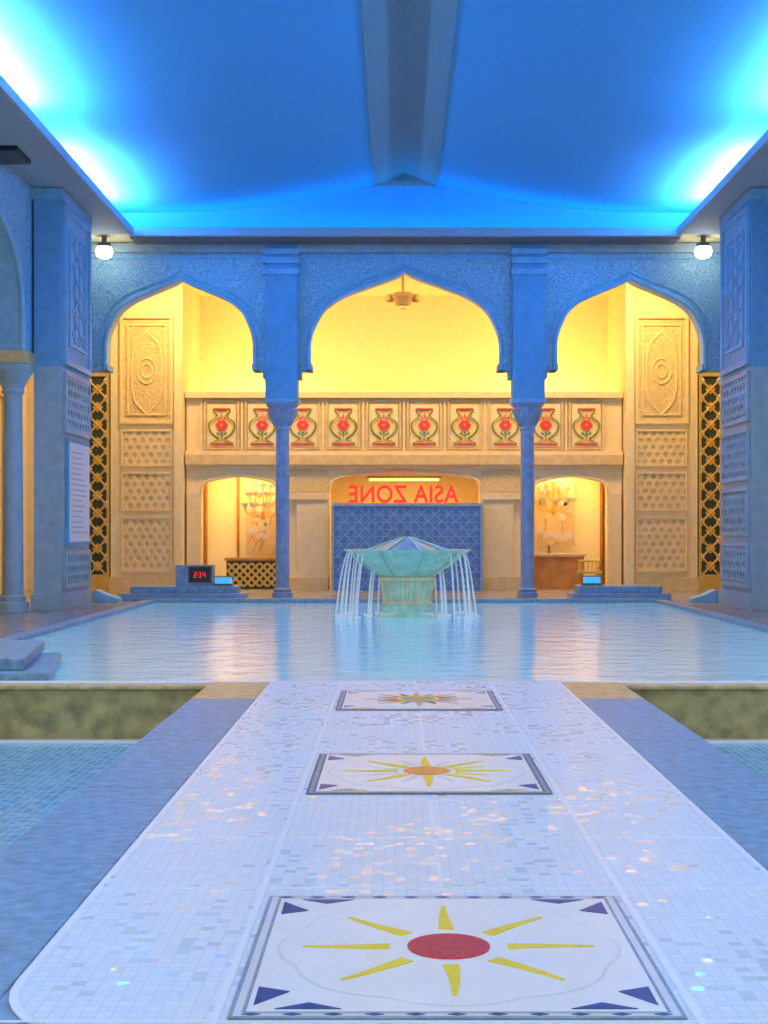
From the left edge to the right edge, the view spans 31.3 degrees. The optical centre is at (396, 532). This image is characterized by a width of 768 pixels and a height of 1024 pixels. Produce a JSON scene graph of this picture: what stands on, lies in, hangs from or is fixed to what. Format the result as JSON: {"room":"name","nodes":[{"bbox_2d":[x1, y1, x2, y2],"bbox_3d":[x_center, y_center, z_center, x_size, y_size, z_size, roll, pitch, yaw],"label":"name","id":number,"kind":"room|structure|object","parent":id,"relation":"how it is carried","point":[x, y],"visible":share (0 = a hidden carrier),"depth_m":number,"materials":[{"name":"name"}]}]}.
{"room":"spa","nodes":[
{"label":"spa","id":0,"kind":"room"},
{"bbox_2d":[0,385,25,593],"bbox_3d":[-8.490,-2.250,18.000,0.300,7.100,38.000,0,0,0],"label":"wall","id":1,"kind":"structure","parent":0,"point":[1,393],"depth_m":29.20,"materials":[{"name":"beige paint"}]},
{"bbox_2d":[0,165,89,381],"bbox_3d":[-6.355,-4.300,13.200,0.569,3.000,28.400,0,0,0],"label":"wall","id":2,"kind":"structure","parent":0,"point":[16,203],"depth_m":22.37,"materials":[{"name":"paint"}]},
{"bbox_2d":[26,286,719,589],"bbox_3d":[0.160,-2.250,33.000,18.000,7.100,3.600,0,0,0],"label":"wall","id":3,"kind":"structure","parent":0,"point":[360,343],"depth_m":33.50,"materials":[{"name":"beige paint"}]},
{"bbox_2d":[205,477,275,575],"bbox_3d":[-3.575,-0.100,32.950,2.090,2.800,0.100,0,0,0],"label":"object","id":4,"kind":"structure","parent":3,"relation":"in","point":[225,516],"depth_m":32.99,"materials":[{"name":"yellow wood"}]},
{"bbox_2d":[241,480,275,519],"bbox_3d":[-3.138,-0.975,32.300,1.055,1.350,0.760,0,0,0],"label":"chandelier","id":5,"kind":"object","parent":3,"relation":"hanging from","point":[262,516],"visible":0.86,"depth_m":32.21,"materials":[{"name":"gold metal"}]},
{"bbox_2d":[246,481,275,553],"bbox_3d":[-3.155,-0.373,32.828,0.930,1.753,0.044,0,0,0],"label":"wall panel","id":6,"kind":"object","parent":3,"relation":"attached to","point":[260,534],"visible":0.69,"depth_m":32.82,"materials":[{"name":"beige paint"}]},
{"bbox_2d":[534,478,575,514],"bbox_3d":[3.732,-1.040,32.500,1.055,1.220,0.760,0,0,0],"label":"chandelier","id":7,"kind":"object","parent":3,"relation":"hanging from","point":[553,510],"visible":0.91,"depth_m":32.40,"materials":[{"name":"gold metal"}]},
{"bbox_2d":[534,479,575,545],"bbox_3d":[3.779,-0.497,32.828,1.038,1.606,0.044,0,0,0],"label":"wall panel","id":8,"kind":"object","parent":3,"relation":"attached to","point":[558,529],"visible":0.85,"depth_m":32.82,"materials":[{"name":"beige paint"}]},
{"bbox_2d":[534,477,602,584],"bbox_3d":[3.895,-0.100,32.950,2.090,2.800,0.100,0,0,0],"label":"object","id":9,"kind":"structure","parent":3,"relation":"in","point":[588,493],"depth_m":32.99,"materials":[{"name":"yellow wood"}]},
{"bbox_2d":[33,243,719,404],"bbox_3d":[0.160,-4.200,27.560,18.000,3.200,0.760,0,0,0],"label":"wall","id":10,"kind":"structure","parent":0,"point":[282,292],"depth_m":27.40,"materials":[{"name":"paint"}]},
{"bbox_2d":[0,74,767,243],"bbox_3d":[0.160,-5.830,13.125,10.720,0.180,28.250,0,0,0],"label":"trim","id":11,"kind":"structure","parent":10,"relation":"attached to","point":[137,235],"depth_m":26.55,"materials":[{"name":"paint"}]},
{"bbox_2d":[0,0,767,295],"bbox_3d":[0.160,-6.550,18.000,18.000,1.500,38.000,0,0,0],"label":"ceiling","id":12,"kind":"structure","parent":0,"point":[182,113],"depth_m":21.09,"materials":[{"name":"paint"}]},
{"bbox_2d":[0,145,30,164],"bbox_3d":[-5.990,-5.750,20.900,0.600,0.100,0.800,0,0,0],"label":"ceiling vent","id":13,"kind":"object","parent":12,"relation":"attached to","point":[9,154],"depth_m":20.79,"materials":[{"name":"metal"}]},
{"bbox_2d":[95,235,112,258],"bbox_3d":[-5.720,-5.580,26.750,0.340,0.440,0.340,0,0,0],"label":"globe light","id":14,"kind":"object","parent":12,"relation":"attached to","point":[103,250],"depth_m":26.64,"materials":[{"name":"white glass"}]},
{"bbox_2d":[385,276,419,309],"bbox_3d":[0.130,-5.380,30.400,0.691,0.840,0.502,0,0,32],"label":"hanging lamp","id":15,"kind":"object","parent":12,"relation":"hanging from","point":[402,299],"visible":0.98,"depth_m":30.30,"materials":[{"name":"brown metal"}]},
{"bbox_2d":[694,235,711,258],"bbox_3d":[5.980,-5.580,26.750,0.340,0.440,0.340,0,0,0],"label":"globe light","id":16,"kind":"object","parent":12,"relation":"attached to","point":[703,250],"depth_m":26.64,"materials":[{"name":"white glass"}]},
{"bbox_2d":[0,589,767,637],"bbox_3d":[0.160,1.750,17.500,18.000,0.900,39.000,0,0,0],"label":"floor","id":17,"kind":"structure","parent":0,"point":[11,623],"depth_m":25.26,"materials":[{"name":"tile"}]},
{"bbox_2d":[0,362,33,611],"bbox_3d":[-6.390,-0.750,22.800,0.680,4.100,0.680,0,0,0],"label":"column","id":18,"kind":"structure","parent":17,"relation":"on","point":[14,376],"depth_m":22.65,"materials":[{"name":"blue stone"}]},
{"bbox_2d":[31,188,91,610],"bbox_3d":[-5.855,-2.245,24.045,0.570,7.090,2.190,0,0,0],"label":"carved pillar","id":19,"kind":"structure","parent":17,"relation":"on","point":[62,227],"depth_m":23.00,"materials":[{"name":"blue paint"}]},
{"bbox_2d":[65,438,89,545],"bbox_3d":[-5.598,-0.700,24.050,0.079,1.840,1.600,0,0,0],"label":"notice board","id":20,"kind":"object","parent":19,"relation":"attached to","point":[77,453],"visible":1,"depth_m":23.85,"materials":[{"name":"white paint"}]},
{"bbox_2d":[0,744,133,851],"bbox_3d":[-3.730,1.800,4.900,4.220,0.001,13.800,0,0,0],"label":"pool water","id":21,"kind":"object","parent":17,"relation":"in","point":[35,779],"depth_m":10.21,"materials":[{"name":"blue liquid"}]},
{"bbox_2d":[89,374,110,590],"bbox_3d":[-6.770,-1.150,31.020,0.540,4.900,0.160,0,0,0],"label":"lattice screen","id":22,"kind":"object","parent":17,"relation":"on","point":[100,442],"visible":0.82,"depth_m":30.97,"materials":[{"name":"gold painted metal"},{"name":"dark backing"}]},
{"bbox_2d":[92,589,122,601],"bbox_3d":[-5.462,1.182,25.825,0.514,0.236,0.350,0,0,0],"label":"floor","id":23,"kind":"structure","parent":17,"relation":"on","point":[98,595],"depth_m":25.65,"materials":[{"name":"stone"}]},
{"bbox_2d":[109,282,190,590],"bbox_3d":[-5.640,-2.250,31.440,1.700,7.100,1.320,0,0,0],"label":"wall","id":24,"kind":"structure","parent":17,"relation":"on","point":[151,341],"depth_m":30.87,"materials":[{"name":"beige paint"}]},
{"bbox_2d":[224,558,275,588],"bbox_3d":[-3.380,0.940,32.050,1.240,0.720,0.600,0,0,0],"label":"counter","id":25,"kind":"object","parent":17,"relation":"on","point":[250,573],"depth_m":31.77,"materials":[{"name":"brown wood"}]},
{"bbox_2d":[266,402,298,597],"bbox_3d":[-2.300,-0.650,27.520,0.660,3.900,0.660,0,0,0],"label":"marble column","id":26,"kind":"structure","parent":17,"relation":"on","point":[282,415],"depth_m":27.39,"materials":[{"name":"blue stone"}]},
{"bbox_2d":[0,682,767,1023],"bbox_3d":[0.160,1.610,5.220,3.560,0.620,13.440,0,0,0],"label":"walkway slab","id":27,"kind":"object","parent":17,"relation":"on","point":[51,869],"visible":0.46,"depth_m":6.71,"materials":[{"name":"blue stone"}]},
{"bbox_2d":[0,681,767,1023],"bbox_3d":[0.160,1.294,7.695,2.520,0.010,8.490,0,0,0],"label":"walkway","id":28,"kind":"object","parent":27,"relation":"on","point":[167,935],"visible":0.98,"depth_m":5.48,"materials":[{"name":"white tile"}]},
{"bbox_2d":[335,690,502,709],"bbox_3d":[0.160,1.282,10.570,1.220,0.013,1.220,0,0,0],"label":"mosaic panel","id":29,"kind":"object","parent":28,"relation":"on","point":[348,699],"visible":1,"depth_m":10.47,"materials":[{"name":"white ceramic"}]},
{"bbox_2d":[306,754,552,793],"bbox_3d":[0.160,1.283,7.370,1.220,0.012,1.220,0,0,0],"label":"mosaic panel","id":30,"kind":"object","parent":28,"relation":"on","point":[332,773],"visible":1,"depth_m":7.26,"materials":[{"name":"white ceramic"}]},
{"bbox_2d":[227,896,687,1018],"bbox_3d":[0.160,1.283,4.240,1.220,0.012,1.220,0,0,0],"label":"mosaic panel","id":31,"kind":"object","parent":28,"relation":"on","point":[310,957],"visible":1,"depth_m":4.10,"materials":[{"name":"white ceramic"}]},
{"bbox_2d":[0,598,767,743],"bbox_3d":[0.160,1.585,18.950,12.000,0.670,14.500,0,0,0],"label":"pool coping","id":32,"kind":"object","parent":17,"relation":"on","point":[31,712],"visible":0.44,"depth_m":11.82},
{"bbox_2d":[0,640,60,680],"bbox_3d":[-4.301,1.220,13.210,2.477,0.200,2.280,0,0,0],"label":"step","id":33,"kind":"structure","parent":32,"relation":"on","point":[20,660],"depth_m":12.62,"materials":[{"name":"white stone"}]},
{"bbox_2d":[118,585,247,600],"bbox_3d":[-4.140,1.165,26.675,2.400,0.270,0.850,0,0,0],"label":"steps","id":34,"kind":"structure","parent":32,"relation":"on","point":[138,592],"depth_m":26.35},
{"bbox_2d":[175,565,214,585],"bbox_3d":[-3.925,0.824,26.640,0.730,0.408,0.320,0,0,0],"label":"digital clock","id":35,"kind":"object","parent":32,"relation":"on","point":[185,575],"visible":0.99,"depth_m":26.50,"materials":[{"name":"black plastic"}]},
{"bbox_2d":[214,576,233,585],"bbox_3d":[-3.360,0.933,26.615,0.360,0.190,0.270,0,0,0],"label":"lamp","id":36,"kind":"object","parent":32,"relation":"on","point":[219,580],"visible":1,"depth_m":26.48,"materials":[{"name":"blue glass"}]},
{"bbox_2d":[26,603,767,680],"bbox_3d":[0.160,1.325,19.050,9.900,0.001,14.100,0,0,0],"label":"pool water","id":37,"kind":"object","parent":32,"relation":"in","point":[153,641],"visible":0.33,"depth_m":16.43,"materials":[{"name":"teal liquid"}]},
{"bbox_2d":[332,537,480,619],"bbox_3d":[0.134,0.728,21.700,2.350,1.343,2.042,0,0,0],"label":"fountain","id":38,"kind":"object","parent":37,"relation":"in","point":[406,568],"visible":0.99,"depth_m":21.33,"materials":[{"name":"green stone"}]},
{"bbox_2d":[581,575,601,585],"bbox_3d":[3.780,0.923,26.615,0.360,0.190,0.270,0,0,0],"label":"lamp","id":39,"kind":"object","parent":32,"relation":"on","point":[588,580],"visible":1,"depth_m":26.50,"materials":[{"name":"blue glass"}]},
{"bbox_2d":[567,585,670,600],"bbox_3d":[4.310,1.160,26.675,1.900,0.280,0.850,0,0,0],"label":"steps","id":40,"kind":"structure","parent":32,"relation":"on","point":[604,591],"depth_m":26.35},
{"bbox_2d":[331,503,482,590],"bbox_3d":[0.230,0.315,30.900,3.420,1.970,0.260,0,0,0],"label":"tiled wall","id":41,"kind":"structure","parent":17,"relation":"on","point":[353,525],"depth_m":30.80,"materials":[{"name":"tile"}]},
{"bbox_2d":[349,485,458,502],"bbox_3d":[0.149,-0.878,30.900,2.482,0.403,0.076,0,0,0],"label":"sign","id":42,"kind":"object","parent":41,"relation":"on","point":[397,487],"visible":1,"depth_m":30.87,"materials":[{"name":"red plastic"}]},
{"bbox_2d":[511,402,543,597],"bbox_3d":[2.620,-0.650,27.520,0.660,3.900,0.660,0,0,0],"label":"marble column","id":43,"kind":"structure","parent":17,"relation":"on","point":[527,415],"depth_m":27.39,"materials":[{"name":"blue stone"}]},
{"bbox_2d":[534,553,585,588],"bbox_3d":[3.710,0.890,31.900,1.300,0.820,0.700,0,0,0],"label":"counter","id":44,"kind":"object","parent":17,"relation":"on","point":[551,570],"depth_m":31.60,"materials":[{"name":"orange wood"}]},
{"bbox_2d":[577,560,602,584],"bbox_3d":[4.260,0.948,30.317,0.528,0.707,0.514,0,0,0],"label":"rattan chair","id":45,"kind":"object","parent":17,"relation":"on","point":[598,572],"visible":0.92,"depth_m":30.41,"materials":[{"name":"beige wicker"}]},
{"bbox_2d":[616,282,698,590],"bbox_3d":[5.960,-2.250,31.440,1.700,7.100,1.320,0,0,0],"label":"wall","id":46,"kind":"structure","parent":17,"relation":"on","point":[657,341],"depth_m":30.87,"materials":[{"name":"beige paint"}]},
{"bbox_2d":[688,589,718,601],"bbox_3d":[5.782,1.182,25.825,0.514,0.236,0.350,0,0,0],"label":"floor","id":47,"kind":"structure","parent":17,"relation":"on","point":[712,595],"depth_m":25.65,"materials":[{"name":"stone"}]},
{"bbox_2d":[698,374,721,590],"bbox_3d":[7.090,-1.150,31.020,0.540,4.900,0.160,0,0,0],"label":"lattice screen","id":48,"kind":"object","parent":17,"relation":"on","point":[709,385],"visible":0.96,"depth_m":30.97,"materials":[{"name":"gold metal"}]},
{"bbox_2d":[712,744,767,781],"bbox_3d":[4.050,1.800,4.900,4.220,0.001,13.800,0,0,0],"label":"pool water","id":49,"kind":"object","parent":17,"relation":"in","point":[754,757],"depth_m":11.08,"materials":[{"name":"blue liquid"}]},
{"bbox_2d":[720,188,767,610],"bbox_3d":[6.175,-2.245,24.045,0.570,7.090,2.190,0,0,0],"label":"carved pillar","id":50,"kind":"structure","parent":17,"relation":"on","point":[744,226],"depth_m":23.41,"materials":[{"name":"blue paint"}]},
{"bbox_2d":[185,392,623,589],"bbox_3d":[0.160,-0.950,31.235,9.940,4.500,0.510,0,0,0],"label":"wall","id":51,"kind":"structure","parent":0,"point":[312,472],"depth_m":31.06,"materials":[{"name":"beige paint"}]},
{"bbox_2d":[201,399,603,450],"bbox_3d":[0.115,-2.460,31.106,9.150,1.180,0.062,0,0,0],"label":"frieze","id":52,"kind":"object","parent":51,"relation":"attached to","point":[221,417],"visible":0.94,"depth_m":31.11,"materials":[{"name":"stone"}]},
{"bbox_2d":[367,476,440,480],"bbox_3d":[0.160,-1.245,31.360,1.700,0.110,0.120,0,0,0],"label":"lamp","id":53,"kind":"object","parent":51,"relation":"attached to","point":[371,478],"visible":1,"depth_m":31.32,"materials":[{"name":"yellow glass"}]}
]}

